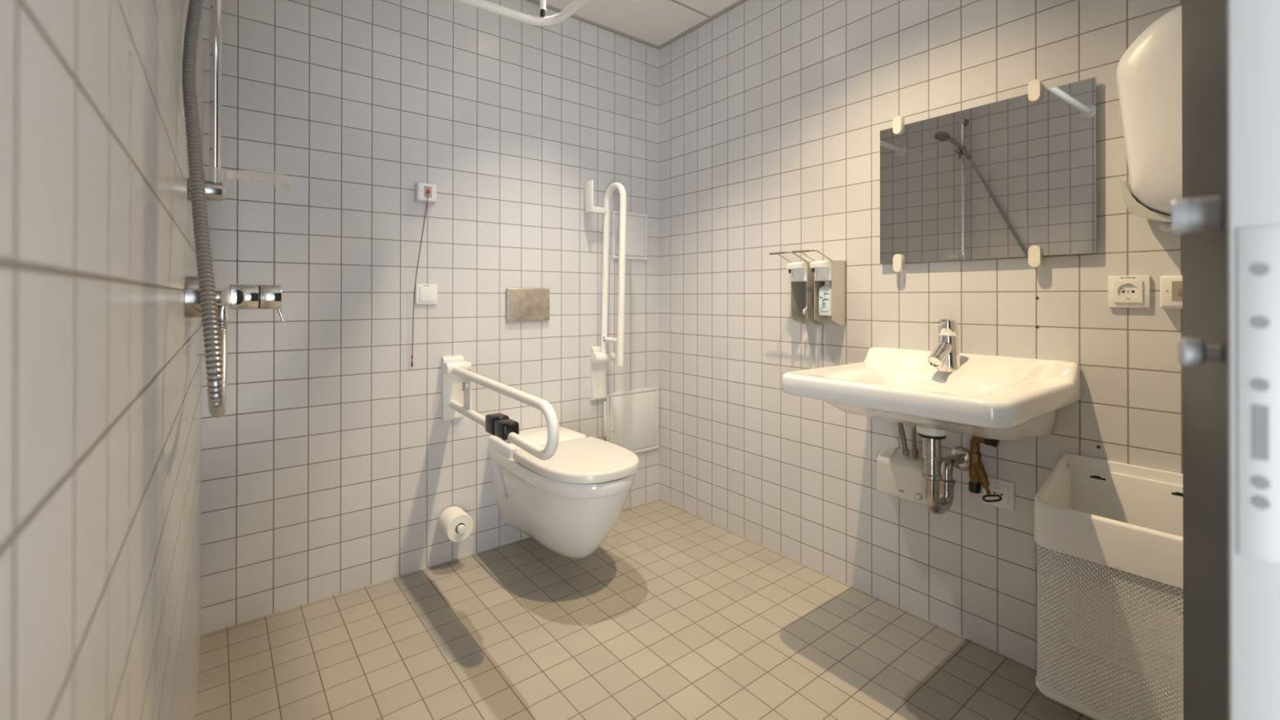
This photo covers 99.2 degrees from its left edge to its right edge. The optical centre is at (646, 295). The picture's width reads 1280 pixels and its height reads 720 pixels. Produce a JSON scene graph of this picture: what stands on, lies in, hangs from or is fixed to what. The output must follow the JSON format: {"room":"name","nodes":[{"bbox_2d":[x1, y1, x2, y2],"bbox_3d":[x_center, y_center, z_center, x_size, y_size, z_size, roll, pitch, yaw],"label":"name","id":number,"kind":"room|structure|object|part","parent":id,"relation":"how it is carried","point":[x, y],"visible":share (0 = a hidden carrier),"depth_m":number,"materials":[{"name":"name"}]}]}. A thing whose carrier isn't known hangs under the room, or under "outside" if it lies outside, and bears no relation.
{"room":"public restroom","nodes":[
{"label":"public restroom","id":0,"kind":"room"},
{"bbox_2d":[0,0,203,719],"bbox_3d":[-0.765,-0.127,0.751,0.203,2.390,2.320,0,0,-38],"label":"wall","id":1,"kind":"structure","parent":0,"point":[100,355],"depth_m":0.33,"materials":[{"name":"white tile"}]},
{"bbox_2d":[187,0,226,201],"bbox_3d":[-0.886,-0.656,1.135,0.103,0.928,0.047,0,0,-38],"label":"shower rail","id":2,"kind":"object","parent":1,"relation":"attached to","point":[215,191],"visible":0.98,"depth_m":1.12,"materials":[{"name":"silver metal"}]},
{"bbox_2d":[185,275,285,322],"bbox_3d":[-0.863,0.011,1.152,0.166,0.096,0.230,0,0,-38],"label":"shower mixer","id":3,"kind":"object","parent":1,"relation":"attached to","point":[236,296],"visible":0.67,"depth_m":1.10,"materials":[{"name":"silver metal"}]},
{"bbox_2d":[216,304,229,320],"bbox_3d":[-0.866,0.035,1.111,0.024,0.032,0.024,0,0,-38],"label":"outlet","id":4,"kind":"object","parent":3,"relation":"attached to","point":[223,312],"depth_m":1.10,"materials":[{"name":"silver metal"}]},
{"bbox_3d":[-0.816,0.018,1.189,0.047,0.083,0.054,0,0,-38],"label":"lever","id":5,"kind":"part","parent":3,"relation":"part of","materials":[{"name":"silver metal"}]},
{"bbox_2d":[453,0,591,26],"bbox_3d":[-0.459,-1.143,1.338,1.040,0.355,1.089,0,0,-38],"label":"rail","id":6,"kind":"object","parent":1,"relation":"attached to","point":[542,20],"visible":1,"depth_m":1.92,"materials":[{"name":"white metal"}]},
{"bbox_2d":[200,0,659,635],"bbox_3d":[-0.729,-0.122,2.337,2.170,2.390,0.120,0,0,-38],"label":"wall","id":7,"kind":"structure","parent":0,"point":[331,466],"depth_m":2.08,"materials":[{"name":"white tile"}]},
{"bbox_2d":[411,182,436,367],"bbox_3d":[-0.866,-0.081,2.119,0.087,0.713,0.051,0,0,-38],"label":"switch","id":8,"kind":"object","parent":7,"relation":"attached to","point":[425,193],"visible":1,"depth_m":2.10,"materials":[{"name":"grey plastic"}]},
{"bbox_3d":[-0.876,-0.080,2.104,0.062,0.624,0.008,0,0,-2],"label":"cord","id":9,"kind":"part","parent":8,"relation":"part of","materials":[{"name":"fabric"}]},
{"bbox_2d":[415,284,437,304],"bbox_3d":[-0.866,-0.006,2.143,0.081,0.080,0.014,0,0,-38],"label":"light switch","id":10,"kind":"object","parent":7,"relation":"attached to","point":[425,294],"visible":1,"depth_m":2.14,"materials":[{"name":"white plastic"}]},
{"bbox_2d":[455,523,466,533],"bbox_3d":[-0.752,0.902,2.151,0.033,0.033,0.139,0,0,-38],"label":"paper holder","id":11,"kind":"object","parent":7,"relation":"attached to","point":[461,529],"visible":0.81,"depth_m":2.10,"materials":[{"name":"white plastic"}]},
{"bbox_2d":[438,506,473,542],"bbox_3d":[-0.756,0.902,2.156,0.107,0.107,0.106,0,0,-38],"label":"toilet roll","id":12,"kind":"object","parent":11,"relation":"on","point":[448,520],"visible":0.96,"depth_m":2.12,"materials":[{"name":"white paper"}]},
{"bbox_2d":[441,355,559,460],"bbox_3d":[-0.513,0.370,1.877,0.104,0.256,0.868,0,0,-38],"label":"support rail","id":13,"kind":"object","parent":7,"relation":"attached to","point":[457,378],"visible":1,"depth_m":1.84,"materials":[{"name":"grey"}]},
{"bbox_3d":[-0.782,0.371,2.198,0.080,0.256,0.030,0,0,-38],"label":"wall plate","id":14,"kind":"part","parent":13,"relation":"part of","materials":[{"name":"white plastic"}]},
{"bbox_2d":[506,288,549,321],"bbox_3d":[-0.524,0.039,2.411,0.206,0.145,0.017,0,0,-38],"label":"flush plate","id":15,"kind":"object","parent":7,"relation":"attached to","point":[522,304],"visible":1,"depth_m":2.40,"materials":[{"name":"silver metal"}]},
{"bbox_2d":[488,425,639,558],"bbox_3d":[-0.320,0.789,2.134,0.374,0.391,0.704,0,0,-38],"label":"toilet","id":16,"kind":"object","parent":7,"relation":"attached to","point":[569,502],"visible":1,"depth_m":1.96,"materials":[{"name":"white ceramic"}]},
{"bbox_3d":[-0.237,0.611,2.031,0.374,0.034,0.440,0,0,-38],"label":"lid","id":17,"kind":"part","parent":16,"relation":"part of","materials":[{"name":"white plastic"}]},
{"bbox_2d":[526,0,660,48],"bbox_3d":[-0.664,-1.314,2.303,1.877,0.006,0.018,0,0,-38],"label":"trim","id":18,"kind":"structure","parent":7,"relation":"attached to","point":[535,2],"depth_m":2.65,"materials":[{"name":"grey metal"}]},
{"bbox_2d":[603,400,606,437],"bbox_3d":[-0.206,0.601,2.660,0.018,0.177,0.021,0,0,-38],"label":"rod","id":19,"kind":"object","parent":7,"relation":"attached to","point":[604,402],"visible":1,"depth_m":2.65,"materials":[{"name":"white metal"}]},
{"bbox_2d":[584,180,626,400],"bbox_3d":[-0.185,-0.017,2.555,0.162,1.035,0.215,0,0,-38],"label":"support rail","id":20,"kind":"object","parent":7,"relation":"attached to","point":[599,355],"visible":1,"depth_m":2.58,"materials":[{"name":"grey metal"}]},
{"bbox_3d":[-0.233,0.373,2.633,0.078,0.256,0.030,0,0,-38],"label":"wall plate","id":21,"kind":"part","parent":20,"relation":"part of","materials":[{"name":"white plastic"}]},
{"bbox_2d":[611,210,647,260],"bbox_3d":[-0.087,-0.303,2.763,0.216,0.238,0.012,0,0,-38],"label":"access panel","id":22,"kind":"object","parent":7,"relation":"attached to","point":[636,223],"visible":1,"depth_m":2.77,"materials":[{"name":"white paint"}]},
{"bbox_3d":[-0.087,-0.304,2.763,0.180,0.201,0.010,0,0,-38],"label":"panel door","id":23,"kind":"part","parent":22,"relation":"part of","materials":[{"name":"white paint"}]},
{"bbox_2d":[605,386,658,453],"bbox_3d":[-0.071,0.642,2.772,0.327,0.322,0.012,0,0,-38],"label":"access panel","id":24,"kind":"object","parent":7,"relation":"attached to","point":[632,415],"visible":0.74,"depth_m":2.77,"materials":[{"name":"white paint"}]},
{"bbox_2d":[537,0,738,45],"bbox_3d":[-0.007,-1.359,1.432,2.170,0.081,2.440,0,0,-38],"label":"ceiling","id":25,"kind":"structure","parent":0,"point":[656,22],"depth_m":2.54,"materials":[{"name":"white paint"}]},
{"bbox_2d":[194,498,1093,719],"bbox_3d":[0.171,1.110,1.197,2.170,0.080,3.020,0,0,-38],"label":"floor","id":26,"kind":"structure","parent":0,"point":[677,614],"depth_m":1.66,"materials":[{"name":"beige tile"}]},
{"bbox_2d":[658,0,1182,670],"bbox_3d":[0.832,-0.122,2.018,0.120,2.390,2.320,0,0,-38],"label":"wall","id":27,"kind":"structure","parent":0,"point":[773,113],"depth_m":1.97,"materials":[{"name":"white tile"}]},
{"bbox_2d":[658,0,746,48],"bbox_3d":[0.747,-1.314,2.019,0.018,0.006,2.182,0,0,-38],"label":"trim","id":28,"kind":"structure","parent":27,"relation":"attached to","point":[740,2],"depth_m":2.62,"materials":[{"name":"grey"}]},
{"bbox_2d":[768,251,822,324],"bbox_3d":[0.572,-0.027,2.099,0.186,0.276,0.106,0,0,-38],"label":"soap dispenser","id":29,"kind":"object","parent":27,"relation":"attached to","point":[802,275],"visible":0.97,"depth_m":2.09,"materials":[{"name":"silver metal"}]},
{"bbox_3d":[0.549,-0.144,2.061,0.098,0.038,0.073,0,0,-38],"label":"lever","id":30,"kind":"part","parent":29,"relation":"part of","materials":[{"name":"silver metal"}]},
{"bbox_3d":[0.596,-0.010,2.145,0.092,0.242,0.002,0,0,-38],"label":"panel","id":31,"kind":"part","parent":29,"relation":"part of","materials":[{"name":"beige metal"}]},
{"bbox_3d":[0.653,-0.011,2.144,0.003,0.238,0.076,0,0,-38],"label":"plate","id":32,"kind":"part","parent":29,"relation":"part of","materials":[{"name":"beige metal"}]},
{"bbox_3d":[0.641,-0.010,2.088,0.092,0.242,0.002,0,0,-38],"label":"panel","id":33,"kind":"part","parent":29,"relation":"part of","materials":[{"name":"beige metal"}]},
{"bbox_2d":[791,249,845,325],"bbox_3d":[0.637,-0.027,2.017,0.186,0.276,0.105,0,0,-38],"label":"soap dispenser","id":34,"kind":"object","parent":27,"relation":"attached to","point":[834,271],"visible":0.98,"depth_m":2.00,"materials":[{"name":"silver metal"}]},
{"bbox_3d":[0.614,-0.144,1.980,0.098,0.038,0.072,0,0,-38],"label":"lever","id":35,"kind":"part","parent":34,"relation":"part of","materials":[{"name":"silver metal"}]},
{"bbox_3d":[0.661,-0.010,2.063,0.092,0.242,0.002,0,0,-38],"label":"panel","id":36,"kind":"part","parent":34,"relation":"part of","materials":[{"name":"beige metal"}]},
{"bbox_2d":[818,280,831,315],"bbox_3d":[0.679,0.009,2.031,0.062,0.128,0.058,0,0,-38],"label":"soap bottle","id":37,"kind":"object","parent":34,"relation":"in","point":[824,291],"visible":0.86,"depth_m":2.01,"materials":[{"name":"grey plastic"}]},
{"bbox_2d":[819,293,828,311],"bbox_3d":[0.656,0.026,2.013,0.002,0.069,0.044,0,0,-38],"label":"print","id":38,"kind":"object","parent":37,"relation":"attached to","point":[824,297],"depth_m":2.01,"materials":[{"name":"white paper"}]},
{"bbox_3d":[0.718,-0.011,2.062,0.003,0.238,0.075,0,0,-38],"label":"plate","id":39,"kind":"part","parent":34,"relation":"part of","materials":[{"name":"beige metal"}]},
{"bbox_3d":[0.706,-0.010,2.006,0.092,0.242,0.002,0,0,-38],"label":"panel","id":40,"kind":"part","parent":34,"relation":"part of","materials":[{"name":"beige metal"}]},
{"bbox_2d":[876,445,942,505],"bbox_3d":[0.861,0.599,1.801,0.100,0.158,0.186,0,0,-38],"label":"water heater","id":41,"kind":"object","parent":27,"relation":"attached to","point":[899,474],"visible":0.8,"depth_m":1.78,"materials":[{"name":"beige plastic"}]},
{"bbox_2d":[897,422,909,455],"bbox_3d":[0.848,0.449,1.819,0.049,0.157,0.021,0,0,26],"label":"supply hose","id":42,"kind":"object","parent":41,"relation":"attached to","point":[905,451],"visible":0.66,"depth_m":1.81,"materials":[{"name":"silver metal"}]},
{"bbox_2d":[911,426,918,457],"bbox_3d":[0.877,0.453,1.750,0.021,0.150,0.084,0,0,0],"label":"supply hose","id":43,"kind":"object","parent":41,"relation":"attached to","point":[915,451],"visible":0.6,"depth_m":1.78,"materials":[{"name":"silver metal"}]},
{"bbox_2d":[782,346,1080,439],"bbox_3d":[0.781,0.285,1.546,0.545,0.208,0.602,0,0,-38],"label":"washbasin","id":44,"kind":"object","parent":27,"relation":"attached to","point":[998,397],"visible":0.99,"depth_m":1.47,"materials":[{"name":"white ceramic"}]},
{"bbox_2d":[915,426,969,514],"bbox_3d":[0.891,0.504,1.625,0.277,0.261,0.080,0,0,-41],"label":"trap","id":45,"kind":"object","parent":44,"relation":"attached to","point":[939,487],"visible":0.98,"depth_m":1.55,"materials":[{"name":"silver metal"}]},
{"bbox_2d":[917,432,946,439],"bbox_3d":[0.816,0.399,1.561,0.072,0.006,0.072,0,0,-38],"label":"washer","id":46,"kind":"object","parent":45,"relation":"in","point":[924,435],"depth_m":1.53,"materials":[{"name":"black plastic"}]},
{"bbox_2d":[915,426,947,436],"bbox_3d":[0.816,0.385,1.561,0.080,0.022,0.080,0,0,-38],"label":"flange","id":47,"kind":"object","parent":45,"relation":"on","point":[922,431],"depth_m":1.53,"materials":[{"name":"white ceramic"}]},
{"bbox_2d":[927,318,960,372],"bbox_3d":[0.899,0.150,1.649,0.124,0.160,0.069,0,0,-38],"label":"faucet","id":48,"kind":"object","parent":44,"relation":"on","point":[945,357],"visible":0.98,"depth_m":1.64,"materials":[{"name":"silver metal"}]},
{"bbox_3d":[0.888,0.172,1.644,0.101,0.086,0.043,0,0,-33],"label":"spout","id":49,"kind":"part","parent":48,"relation":"part of","materials":[{"name":"silver metal"}]},
{"bbox_3d":[0.903,0.095,1.653,0.099,0.050,0.054,0,0,-38],"label":"lever","id":50,"kind":"part","parent":48,"relation":"part of","materials":[{"name":"silver metal"}]},
{"bbox_2d":[968,435,1001,502],"bbox_3d":[0.982,0.489,1.632,0.141,0.214,0.106,0,0,36],"label":"valve","id":51,"kind":"object","parent":27,"relation":"attached to","point":[977,473],"visible":0.79,"depth_m":1.61,"materials":[{"name":"gold metal"}]},
{"bbox_3d":[0.988,0.564,1.581,0.010,0.025,0.021,0,0,-7],"label":"stem","id":52,"kind":"part","parent":51,"relation":"part of","materials":[{"name":"gold metal"}]},
{"bbox_3d":[0.991,0.582,1.565,0.048,0.028,0.011,0,0,36],"label":"loop handle","id":53,"kind":"part","parent":51,"relation":"part of","materials":[{"name":"black plastic"}]},
{"bbox_3d":[1.012,0.424,1.587,0.033,0.034,0.020,0,0,-38],"label":"turn knob","id":54,"kind":"part","parent":51,"relation":"part of","materials":[{"name":"black plastic"}]},
{"bbox_2d":[880,76,1097,272],"bbox_3d":[1.005,-0.345,1.677,0.034,0.531,0.597,0,0,-38],"label":"mirror","id":55,"kind":"object","parent":27,"relation":"attached to","point":[1015,176],"visible":1,"depth_m":1.63,"materials":[{"name":"silver metal"}]},
{"bbox_2d":[983,476,1014,511],"bbox_3d":[1.051,0.591,1.629,0.016,0.082,0.082,0,0,-38],"label":"wall socket","id":56,"kind":"object","parent":27,"relation":"attached to","point":[1006,489],"visible":0.84,"depth_m":1.62,"materials":[{"name":"white plastic"}]},
{"bbox_2d":[1034,452,1183,719],"bbox_3d":[1.152,0.704,1.298,0.269,0.544,0.330,0,0,-38],"label":"waste bin","id":57,"kind":"object","parent":27,"relation":"attached to","point":[1108,534],"visible":0.66,"depth_m":1.28,"materials":[{"name":"white plastic"}]},
{"bbox_2d":[1107,275,1150,307],"bbox_3d":[1.236,-0.010,1.399,0.016,0.082,0.082,0,0,-38],"label":"wall socket","id":58,"kind":"object","parent":27,"relation":"attached to","point":[1124,291],"visible":1,"depth_m":1.39,"materials":[{"name":"white plastic"}]},
{"bbox_2d":[1116,5,1182,231],"bbox_3d":[1.261,-0.413,1.248,0.167,0.516,0.280,0,0,-38],"label":"dryer","id":59,"kind":"object","parent":27,"relation":"attached to","point":[1149,72],"visible":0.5,"depth_m":1.25,"materials":[{"name":"white plastic"}]},
{"bbox_2d":[1160,275,1182,308],"bbox_3d":[1.290,-0.009,1.313,0.038,0.080,0.078,0,0,-38],"label":"switch","id":60,"kind":"object","parent":27,"relation":"attached to","point":[1171,286],"visible":0.55,"depth_m":1.32,"materials":[{"name":"white plastic"}]},
{"bbox_3d":[-0.844,-0.934,1.203,0.111,0.189,0.193,0,0,-38],"label":"shower","id":61,"kind":"object","parent":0,"visible":0},
{"bbox_2d":[182,0,227,417],"bbox_3d":[-0.720,-0.333,0.898,0.075,1.016,0.533,0,0,-34],"label":"shower hose","id":62,"kind":"object","parent":61,"relation":"attached to","point":[215,330],"visible":1,"depth_m":0.79,"materials":[{"name":"silver metal"}]},
{"bbox_3d":[0.983,0.009,0.888,0.048,2.120,0.122,0,0,-38],"label":"trim","id":63,"kind":"structure","parent":0,"visible":0},
{"bbox_2d":[1171,0,1279,719],"bbox_3d":[0.604,0.024,0.586,0.064,2.072,0.896,0,0,43],"label":"door","id":64,"kind":"structure","parent":63,"relation":"attached to","point":[1227,215],"depth_m":0.27,"materials":[{"name":"grey"}]},
{"bbox_3d":[0.316,-0.046,0.314,0.020,0.021,0.021,0,0,43],"label":"handle","id":65,"kind":"part","parent":64,"relation":"part of","materials":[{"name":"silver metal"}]},
{"bbox_3d":[0.295,0.047,0.262,0.015,0.160,0.002,0,0,43],"label":"lock plate","id":66,"kind":"part","parent":64,"relation":"part of","materials":[{"name":"grey metal"}]}
]}

